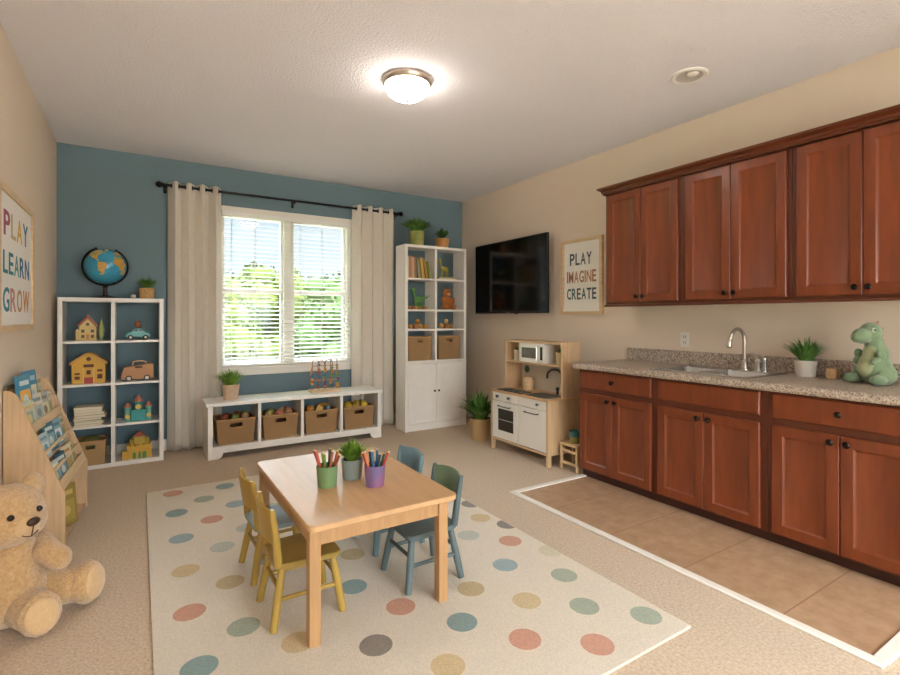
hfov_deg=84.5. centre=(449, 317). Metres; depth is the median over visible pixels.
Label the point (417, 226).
potted fern
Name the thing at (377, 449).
pencil
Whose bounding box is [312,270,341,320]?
leafy tree
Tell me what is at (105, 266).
desk globe
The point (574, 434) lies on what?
potted plant
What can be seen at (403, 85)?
ceiling light
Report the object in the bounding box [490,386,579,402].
countertop
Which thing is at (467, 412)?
baseboard
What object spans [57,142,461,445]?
wall
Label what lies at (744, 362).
faucet
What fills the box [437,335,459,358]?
storage basket
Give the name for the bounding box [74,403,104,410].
book
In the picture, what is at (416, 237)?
pot
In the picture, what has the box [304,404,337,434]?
storage basket
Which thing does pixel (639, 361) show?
countertop
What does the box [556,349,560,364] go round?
herb pot
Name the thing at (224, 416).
ball
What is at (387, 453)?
pencil
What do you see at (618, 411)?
base cabinet
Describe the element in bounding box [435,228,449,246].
potted succulent
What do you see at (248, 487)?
chair
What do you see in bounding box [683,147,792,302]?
upper cabinet
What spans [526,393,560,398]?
basin
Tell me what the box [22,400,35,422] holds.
picture book
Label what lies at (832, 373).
wooden block
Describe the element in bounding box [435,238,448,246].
pot
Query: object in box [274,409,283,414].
block
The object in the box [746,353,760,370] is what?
lever
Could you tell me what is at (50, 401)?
art
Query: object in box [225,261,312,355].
leafy tree
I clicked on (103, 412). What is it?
book
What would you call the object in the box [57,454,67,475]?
art
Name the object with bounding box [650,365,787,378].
sink
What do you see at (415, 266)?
book
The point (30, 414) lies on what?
art
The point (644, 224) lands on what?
upper cabinet
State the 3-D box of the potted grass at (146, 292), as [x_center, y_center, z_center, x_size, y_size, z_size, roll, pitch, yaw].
[-2.771,-0.283,4.522,0.218,0.233,0.227,0,0,-32]
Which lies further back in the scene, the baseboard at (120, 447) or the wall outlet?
the baseboard at (120, 447)
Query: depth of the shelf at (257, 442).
4.86 m
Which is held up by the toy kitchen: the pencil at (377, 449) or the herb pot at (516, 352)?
the herb pot at (516, 352)
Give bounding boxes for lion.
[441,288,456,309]
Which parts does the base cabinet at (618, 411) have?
door, drawer, door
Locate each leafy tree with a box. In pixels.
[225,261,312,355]
[225,270,241,286]
[225,298,279,360]
[277,295,315,357]
[294,296,341,357]
[302,274,335,312]
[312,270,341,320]
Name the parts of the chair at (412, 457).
leg, post, backrest, post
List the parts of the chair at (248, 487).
post, leg, backrest, post, leg, seat, leg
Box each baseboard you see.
[106,413,395,454]
[466,407,490,421]
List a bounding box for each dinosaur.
[410,288,429,308]
[842,321,897,385]
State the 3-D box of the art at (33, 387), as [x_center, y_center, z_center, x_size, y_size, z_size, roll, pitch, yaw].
[-2.456,0.427,2.909,0.002,0.171,0.124,-7,2,-20]
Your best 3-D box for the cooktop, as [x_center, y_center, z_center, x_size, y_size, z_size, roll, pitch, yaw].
[0.608,0.698,4.728,0.130,0.008,0.360,0,0,-32]
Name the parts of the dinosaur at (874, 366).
leg, arm, arm, leg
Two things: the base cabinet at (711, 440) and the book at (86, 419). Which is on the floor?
the base cabinet at (711, 440)
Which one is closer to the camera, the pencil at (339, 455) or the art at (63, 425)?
the pencil at (339, 455)
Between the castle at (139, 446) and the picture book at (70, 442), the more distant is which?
the castle at (139, 446)
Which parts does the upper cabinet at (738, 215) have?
door, door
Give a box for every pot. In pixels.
[139,288,154,298]
[221,383,239,399]
[341,456,362,480]
[410,231,423,244]
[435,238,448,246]
[470,416,490,440]
[514,346,518,359]
[523,376,533,389]
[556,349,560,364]
[794,359,817,376]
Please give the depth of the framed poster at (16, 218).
2.83 m
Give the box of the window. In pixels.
[221,205,351,374]
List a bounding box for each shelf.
[57,297,163,469]
[213,424,376,446]
[506,359,560,367]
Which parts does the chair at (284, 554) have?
post, leg, backrest, post, leg, seat, leg, leg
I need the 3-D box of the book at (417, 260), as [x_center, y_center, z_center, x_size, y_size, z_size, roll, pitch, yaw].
[-0.395,-0.558,5.680,0.049,0.222,0.152,0,0,-32]
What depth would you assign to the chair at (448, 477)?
2.41 m
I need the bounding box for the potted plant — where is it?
[569,428,579,443]
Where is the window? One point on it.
(299, 367)
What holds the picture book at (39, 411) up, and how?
on the bookcase at (24, 453)
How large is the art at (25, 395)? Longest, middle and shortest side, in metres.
0.163 x 0.124 x 0.002 m
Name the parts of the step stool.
leg, seat, leg, leg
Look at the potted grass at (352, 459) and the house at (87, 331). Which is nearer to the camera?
the potted grass at (352, 459)
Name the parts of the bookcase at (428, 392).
panel, shelf, shelf, shelf, door, panel, panel, door, shelf, shelf, shelf, panel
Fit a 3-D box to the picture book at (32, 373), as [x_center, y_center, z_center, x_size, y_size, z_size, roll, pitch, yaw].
[-2.462,0.423,2.906,0.036,0.225,0.157,0,0,-20]
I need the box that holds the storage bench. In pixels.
[201,385,382,460]
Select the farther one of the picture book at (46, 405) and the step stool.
the step stool
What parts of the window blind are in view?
head rail, rail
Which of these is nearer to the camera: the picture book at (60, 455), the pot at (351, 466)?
the pot at (351, 466)
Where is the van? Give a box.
[121,360,153,380]
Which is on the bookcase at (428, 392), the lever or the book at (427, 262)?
the book at (427, 262)
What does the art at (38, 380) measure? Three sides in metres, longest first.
0.137 x 0.104 x 0.002 m
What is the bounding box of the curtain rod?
[155,181,402,219]
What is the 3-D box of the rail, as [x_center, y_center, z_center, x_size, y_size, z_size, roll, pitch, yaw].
[1.870,-0.097,3.257,0.026,0.018,2.126,0,0,-32]
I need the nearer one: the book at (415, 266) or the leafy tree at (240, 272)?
the book at (415, 266)
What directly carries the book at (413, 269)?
on the bookcase at (428, 392)
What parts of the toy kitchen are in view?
oven glass, oven door, control panel, panel, panel, cupboard door, drawer, panel, panel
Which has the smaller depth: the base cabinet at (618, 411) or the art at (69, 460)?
the art at (69, 460)
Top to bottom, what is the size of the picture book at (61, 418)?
0.149 m
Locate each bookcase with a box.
[3,377,87,544]
[396,244,465,432]
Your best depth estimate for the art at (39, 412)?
2.87 m
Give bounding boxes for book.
[4,384,15,393]
[14,374,32,402]
[21,369,37,393]
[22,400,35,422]
[32,392,44,419]
[36,374,42,391]
[38,431,52,456]
[40,391,50,413]
[40,421,58,450]
[47,390,53,409]
[51,417,64,444]
[51,458,61,479]
[53,450,68,475]
[54,414,68,438]
[59,443,73,467]
[64,440,75,460]
[65,482,77,525]
[73,417,101,421]
[73,423,102,427]
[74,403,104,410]
[74,409,102,413]
[74,409,104,415]
[74,411,106,418]
[74,417,103,422]
[74,417,104,424]
[409,255,411,277]
[412,257,414,277]
[413,256,416,277]
[416,257,424,277]
[416,259,420,277]
[423,259,427,277]
[426,261,431,278]
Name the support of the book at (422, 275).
on the bookcase at (428, 392)
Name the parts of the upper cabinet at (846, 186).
door, knob, knob, door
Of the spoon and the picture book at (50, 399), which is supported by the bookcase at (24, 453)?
the picture book at (50, 399)
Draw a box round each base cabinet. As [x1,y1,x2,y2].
[580,369,658,500]
[656,378,770,540]
[767,391,899,586]
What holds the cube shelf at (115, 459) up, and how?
on the floor
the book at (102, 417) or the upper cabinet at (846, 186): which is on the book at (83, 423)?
the book at (102, 417)
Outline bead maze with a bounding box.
[308,357,341,392]
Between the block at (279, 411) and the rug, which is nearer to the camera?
the rug
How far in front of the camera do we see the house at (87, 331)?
4.19 m
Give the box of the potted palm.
[456,391,490,440]
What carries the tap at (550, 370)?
on the toy kitchen
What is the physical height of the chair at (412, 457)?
0.498 m
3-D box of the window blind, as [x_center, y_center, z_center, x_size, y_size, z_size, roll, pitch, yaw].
[-1.736,-0.290,5.366,1.354,1.582,0.066,0,0,-32]
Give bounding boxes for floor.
[0,415,899,674]
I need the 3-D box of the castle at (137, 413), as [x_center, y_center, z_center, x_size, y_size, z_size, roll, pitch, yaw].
[-2.778,0.796,4.410,0.221,0.235,0.096,0,0,-32]
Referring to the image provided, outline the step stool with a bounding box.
[559,440,579,473]
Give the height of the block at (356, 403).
0.088 m
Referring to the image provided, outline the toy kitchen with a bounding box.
[490,339,579,468]
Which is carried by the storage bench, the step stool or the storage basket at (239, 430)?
the storage basket at (239, 430)
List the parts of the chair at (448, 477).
leg, leg, seat, leg, post, backrest, leg, post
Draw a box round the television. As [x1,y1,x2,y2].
[475,232,548,313]
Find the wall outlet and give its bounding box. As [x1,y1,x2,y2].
[680,332,689,346]
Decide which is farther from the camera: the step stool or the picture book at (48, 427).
the step stool
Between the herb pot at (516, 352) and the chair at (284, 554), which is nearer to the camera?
the chair at (284, 554)
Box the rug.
[146,475,690,674]
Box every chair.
[238,467,298,585]
[255,491,345,633]
[353,445,424,556]
[381,463,463,595]
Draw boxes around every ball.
[80,435,102,449]
[220,414,227,419]
[241,412,248,417]
[284,407,291,413]
[306,406,313,410]
[344,402,351,407]
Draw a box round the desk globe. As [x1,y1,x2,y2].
[81,247,128,297]
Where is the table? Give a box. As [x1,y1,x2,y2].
[257,446,455,648]
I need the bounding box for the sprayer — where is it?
[761,357,767,371]
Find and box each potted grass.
[136,276,158,298]
[213,368,244,399]
[333,437,368,480]
[778,337,832,376]
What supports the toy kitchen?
on the floor
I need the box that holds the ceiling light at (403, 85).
[382,69,431,102]
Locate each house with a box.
[69,352,108,384]
[76,315,104,340]
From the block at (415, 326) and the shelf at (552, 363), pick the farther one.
the block at (415, 326)
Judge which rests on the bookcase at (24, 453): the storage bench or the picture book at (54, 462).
the picture book at (54, 462)
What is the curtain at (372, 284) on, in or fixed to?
hanging from the curtain rod
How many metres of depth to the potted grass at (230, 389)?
4.63 m
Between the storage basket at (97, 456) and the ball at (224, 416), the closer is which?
the storage basket at (97, 456)
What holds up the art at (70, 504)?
attached to the picture book at (70, 490)
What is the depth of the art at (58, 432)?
3.04 m
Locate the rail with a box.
[604,297,899,306]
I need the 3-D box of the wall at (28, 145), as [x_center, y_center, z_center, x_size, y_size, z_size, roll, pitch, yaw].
[-1.459,-0.128,1.032,0.150,2.815,8.000,0,0,-32]
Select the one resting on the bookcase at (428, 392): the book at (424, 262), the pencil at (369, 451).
the book at (424, 262)
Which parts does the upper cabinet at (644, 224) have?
door, door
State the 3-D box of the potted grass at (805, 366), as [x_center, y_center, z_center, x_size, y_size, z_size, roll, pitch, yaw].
[2.191,0.238,3.066,0.276,0.254,0.282,0,0,-32]
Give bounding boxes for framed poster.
[0,179,33,332]
[561,235,603,314]
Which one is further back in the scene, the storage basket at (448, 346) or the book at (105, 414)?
the storage basket at (448, 346)
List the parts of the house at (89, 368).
door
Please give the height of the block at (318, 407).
0.094 m
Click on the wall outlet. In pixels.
(684, 336)
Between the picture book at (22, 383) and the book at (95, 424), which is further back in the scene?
the book at (95, 424)
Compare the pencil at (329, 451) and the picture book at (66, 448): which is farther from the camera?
the picture book at (66, 448)
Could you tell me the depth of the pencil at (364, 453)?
2.32 m
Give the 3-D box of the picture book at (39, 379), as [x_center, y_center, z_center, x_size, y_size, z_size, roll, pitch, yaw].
[-2.541,0.446,3.054,0.029,0.180,0.132,0,0,-24]
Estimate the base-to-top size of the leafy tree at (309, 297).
2.841 m
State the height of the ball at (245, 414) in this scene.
0.068 m
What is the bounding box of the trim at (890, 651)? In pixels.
[510,474,899,668]
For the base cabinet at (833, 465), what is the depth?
2.51 m
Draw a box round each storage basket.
[77,434,107,465]
[213,412,255,445]
[261,408,298,439]
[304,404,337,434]
[343,402,373,429]
[408,336,430,360]
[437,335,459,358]
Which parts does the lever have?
lever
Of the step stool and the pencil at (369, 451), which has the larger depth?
the step stool
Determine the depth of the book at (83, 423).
4.16 m
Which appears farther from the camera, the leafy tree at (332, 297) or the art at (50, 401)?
the leafy tree at (332, 297)
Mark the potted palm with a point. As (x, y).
(480, 421)
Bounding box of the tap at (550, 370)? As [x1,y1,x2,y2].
[546,369,560,378]
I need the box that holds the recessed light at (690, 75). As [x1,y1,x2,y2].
[670,67,708,84]
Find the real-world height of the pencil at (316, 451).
0.172 m
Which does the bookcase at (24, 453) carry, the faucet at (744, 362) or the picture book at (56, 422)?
the picture book at (56, 422)
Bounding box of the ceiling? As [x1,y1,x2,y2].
[0,0,899,201]
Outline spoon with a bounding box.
[525,365,528,376]
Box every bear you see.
[0,471,104,637]
[135,321,141,327]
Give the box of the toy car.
[125,328,150,339]
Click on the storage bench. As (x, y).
(212, 451)
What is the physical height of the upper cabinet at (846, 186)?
0.938 m
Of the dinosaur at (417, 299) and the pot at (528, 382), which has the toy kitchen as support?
the pot at (528, 382)
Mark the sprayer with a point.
(764, 360)
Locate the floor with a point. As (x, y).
(111, 634)
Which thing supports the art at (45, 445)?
attached to the picture book at (43, 437)
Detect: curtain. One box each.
[167,181,221,450]
[351,204,394,424]
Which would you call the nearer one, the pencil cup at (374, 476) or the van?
the pencil cup at (374, 476)
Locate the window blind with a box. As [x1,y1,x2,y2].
[221,210,349,366]
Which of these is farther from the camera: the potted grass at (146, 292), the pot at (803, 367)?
the potted grass at (146, 292)
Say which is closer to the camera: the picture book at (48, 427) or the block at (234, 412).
the picture book at (48, 427)
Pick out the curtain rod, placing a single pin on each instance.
(158, 183)
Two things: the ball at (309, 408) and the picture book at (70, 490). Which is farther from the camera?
the ball at (309, 408)
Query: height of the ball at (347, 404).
0.081 m
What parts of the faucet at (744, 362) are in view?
spout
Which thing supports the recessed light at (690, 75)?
in the ceiling
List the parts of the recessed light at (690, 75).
bulb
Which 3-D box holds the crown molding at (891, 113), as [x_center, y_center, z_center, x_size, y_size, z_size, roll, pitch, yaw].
[1.969,-1.047,3.336,0.403,0.054,2.155,0,0,-32]
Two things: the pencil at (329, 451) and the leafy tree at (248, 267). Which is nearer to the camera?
the pencil at (329, 451)
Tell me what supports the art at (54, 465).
attached to the picture book at (54, 462)
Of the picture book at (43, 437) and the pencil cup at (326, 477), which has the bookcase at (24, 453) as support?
the picture book at (43, 437)
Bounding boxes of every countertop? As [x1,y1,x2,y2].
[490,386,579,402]
[572,347,899,405]
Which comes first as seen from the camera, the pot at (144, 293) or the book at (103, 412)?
the book at (103, 412)
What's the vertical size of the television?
0.831 m
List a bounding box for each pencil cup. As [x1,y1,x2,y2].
[316,462,337,488]
[364,461,385,487]
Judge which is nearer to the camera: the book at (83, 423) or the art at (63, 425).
the art at (63, 425)
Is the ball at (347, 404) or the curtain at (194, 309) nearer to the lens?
the curtain at (194, 309)
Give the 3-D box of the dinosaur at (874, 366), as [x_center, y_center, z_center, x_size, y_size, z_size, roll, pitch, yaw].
[2.376,0.192,2.752,0.341,0.346,0.220,0,0,-22]
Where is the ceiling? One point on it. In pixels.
(520, 90)
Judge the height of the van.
0.178 m
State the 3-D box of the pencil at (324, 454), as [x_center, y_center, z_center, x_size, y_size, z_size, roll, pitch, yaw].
[-0.582,0.706,2.310,0.020,0.157,0.012,0,0,0]
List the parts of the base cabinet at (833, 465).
door, knob, drawer, knob, knob, door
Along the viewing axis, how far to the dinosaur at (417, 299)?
5.66 m
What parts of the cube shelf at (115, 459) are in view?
panel, shelf, shelf, shelf, panel, panel, shelf, shelf, shelf, panel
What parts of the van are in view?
roof handle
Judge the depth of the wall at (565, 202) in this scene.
4.04 m
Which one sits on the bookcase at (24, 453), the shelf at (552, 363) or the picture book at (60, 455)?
the picture book at (60, 455)
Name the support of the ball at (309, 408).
in the storage basket at (318, 421)
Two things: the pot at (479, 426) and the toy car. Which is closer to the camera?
the toy car
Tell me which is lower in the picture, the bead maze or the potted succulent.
the bead maze
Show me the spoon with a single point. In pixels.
(526, 366)
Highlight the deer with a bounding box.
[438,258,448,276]
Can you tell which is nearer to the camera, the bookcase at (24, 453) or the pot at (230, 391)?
the bookcase at (24, 453)
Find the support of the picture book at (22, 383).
on the bookcase at (24, 453)
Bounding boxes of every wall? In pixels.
[0,23,56,484]
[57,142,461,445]
[462,46,899,409]
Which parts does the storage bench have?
panel, seat, panel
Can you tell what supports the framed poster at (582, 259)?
attached to the wall at (565, 202)
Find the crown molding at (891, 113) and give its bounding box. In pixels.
[597,104,899,195]
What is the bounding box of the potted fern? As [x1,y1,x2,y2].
[400,218,431,244]
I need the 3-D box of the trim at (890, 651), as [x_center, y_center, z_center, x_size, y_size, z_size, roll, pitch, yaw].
[1.331,1.274,2.909,0.770,0.012,2.150,0,0,-32]
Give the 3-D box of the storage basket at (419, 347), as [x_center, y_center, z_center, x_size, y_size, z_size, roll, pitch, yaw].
[-0.394,0.352,5.711,0.316,0.273,0.215,0,0,-32]
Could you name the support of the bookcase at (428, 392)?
on the floor
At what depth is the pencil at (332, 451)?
2.31 m
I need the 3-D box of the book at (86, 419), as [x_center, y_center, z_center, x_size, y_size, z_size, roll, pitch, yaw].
[-3.083,0.854,4.215,0.194,0.019,0.160,0,0,-35]
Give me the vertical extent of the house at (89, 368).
0.262 m
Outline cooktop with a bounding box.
[497,387,530,393]
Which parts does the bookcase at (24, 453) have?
panel, rail, rail, rail, shelf, panel, rail, rail, shelf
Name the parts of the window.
sash, sill, sash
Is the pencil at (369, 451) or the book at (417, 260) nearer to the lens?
the pencil at (369, 451)
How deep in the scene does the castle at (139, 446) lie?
4.38 m
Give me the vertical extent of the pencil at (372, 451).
0.169 m
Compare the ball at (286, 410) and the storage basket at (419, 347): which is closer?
the ball at (286, 410)
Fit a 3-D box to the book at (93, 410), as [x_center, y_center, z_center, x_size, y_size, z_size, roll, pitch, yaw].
[-3.076,0.786,4.217,0.194,0.025,0.160,0,0,-33]
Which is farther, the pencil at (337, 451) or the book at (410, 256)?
the book at (410, 256)
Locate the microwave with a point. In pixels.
(529, 353)
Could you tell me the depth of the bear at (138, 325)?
4.39 m
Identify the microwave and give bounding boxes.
[519,343,559,363]
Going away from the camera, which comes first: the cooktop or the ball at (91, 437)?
the ball at (91, 437)
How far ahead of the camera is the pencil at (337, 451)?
2.33 m
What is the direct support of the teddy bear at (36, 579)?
on the floor
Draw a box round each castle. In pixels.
[122,430,151,460]
[123,394,151,421]
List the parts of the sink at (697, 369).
bowl, bowl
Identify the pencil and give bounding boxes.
[315,449,321,467]
[323,452,326,467]
[328,448,330,467]
[329,450,333,467]
[332,450,338,466]
[334,454,340,465]
[363,451,369,466]
[368,449,371,466]
[371,449,374,466]
[375,447,378,466]
[377,452,380,466]
[380,452,384,465]
[382,451,388,465]
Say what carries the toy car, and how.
on the cube shelf at (115, 459)
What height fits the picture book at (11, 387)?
0.170 m
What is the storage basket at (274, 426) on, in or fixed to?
on the storage bench
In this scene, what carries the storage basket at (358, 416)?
on the storage bench
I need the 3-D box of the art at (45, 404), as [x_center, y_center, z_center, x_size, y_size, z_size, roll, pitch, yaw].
[-2.454,0.535,2.999,0.001,0.125,0.096,-10,3,-18]
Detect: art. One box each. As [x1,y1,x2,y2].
[19,380,31,402]
[24,404,34,422]
[30,375,36,393]
[33,397,43,419]
[37,378,42,391]
[40,435,50,454]
[41,395,49,413]
[44,425,56,445]
[48,394,53,409]
[52,462,60,479]
[53,422,63,441]
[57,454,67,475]
[60,418,65,432]
[64,447,72,467]
[65,488,75,521]
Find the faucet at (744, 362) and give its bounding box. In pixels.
[726,327,748,369]
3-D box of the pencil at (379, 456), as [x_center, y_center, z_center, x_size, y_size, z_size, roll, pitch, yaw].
[-0.339,0.707,2.320,0.035,0.156,0.012,0,0,0]
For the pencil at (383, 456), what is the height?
0.152 m
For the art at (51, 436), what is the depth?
2.90 m
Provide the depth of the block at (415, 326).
5.62 m
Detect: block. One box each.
[231,414,238,418]
[233,411,242,417]
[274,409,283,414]
[315,405,323,410]
[352,401,359,406]
[412,324,418,328]
[826,368,839,378]
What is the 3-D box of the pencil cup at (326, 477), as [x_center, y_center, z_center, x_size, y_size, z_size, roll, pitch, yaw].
[-0.577,0.741,2.324,0.100,0.098,0.100,0,0,-32]
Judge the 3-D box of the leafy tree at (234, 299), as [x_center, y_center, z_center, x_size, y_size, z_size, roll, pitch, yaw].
[-4.281,0.685,9.446,2.211,2.140,1.900,0,0,-9]
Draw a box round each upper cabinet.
[606,175,682,304]
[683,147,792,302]
[793,119,899,299]
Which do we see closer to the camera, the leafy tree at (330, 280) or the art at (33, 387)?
the art at (33, 387)
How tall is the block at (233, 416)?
0.070 m
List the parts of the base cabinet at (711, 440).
door, drawer, door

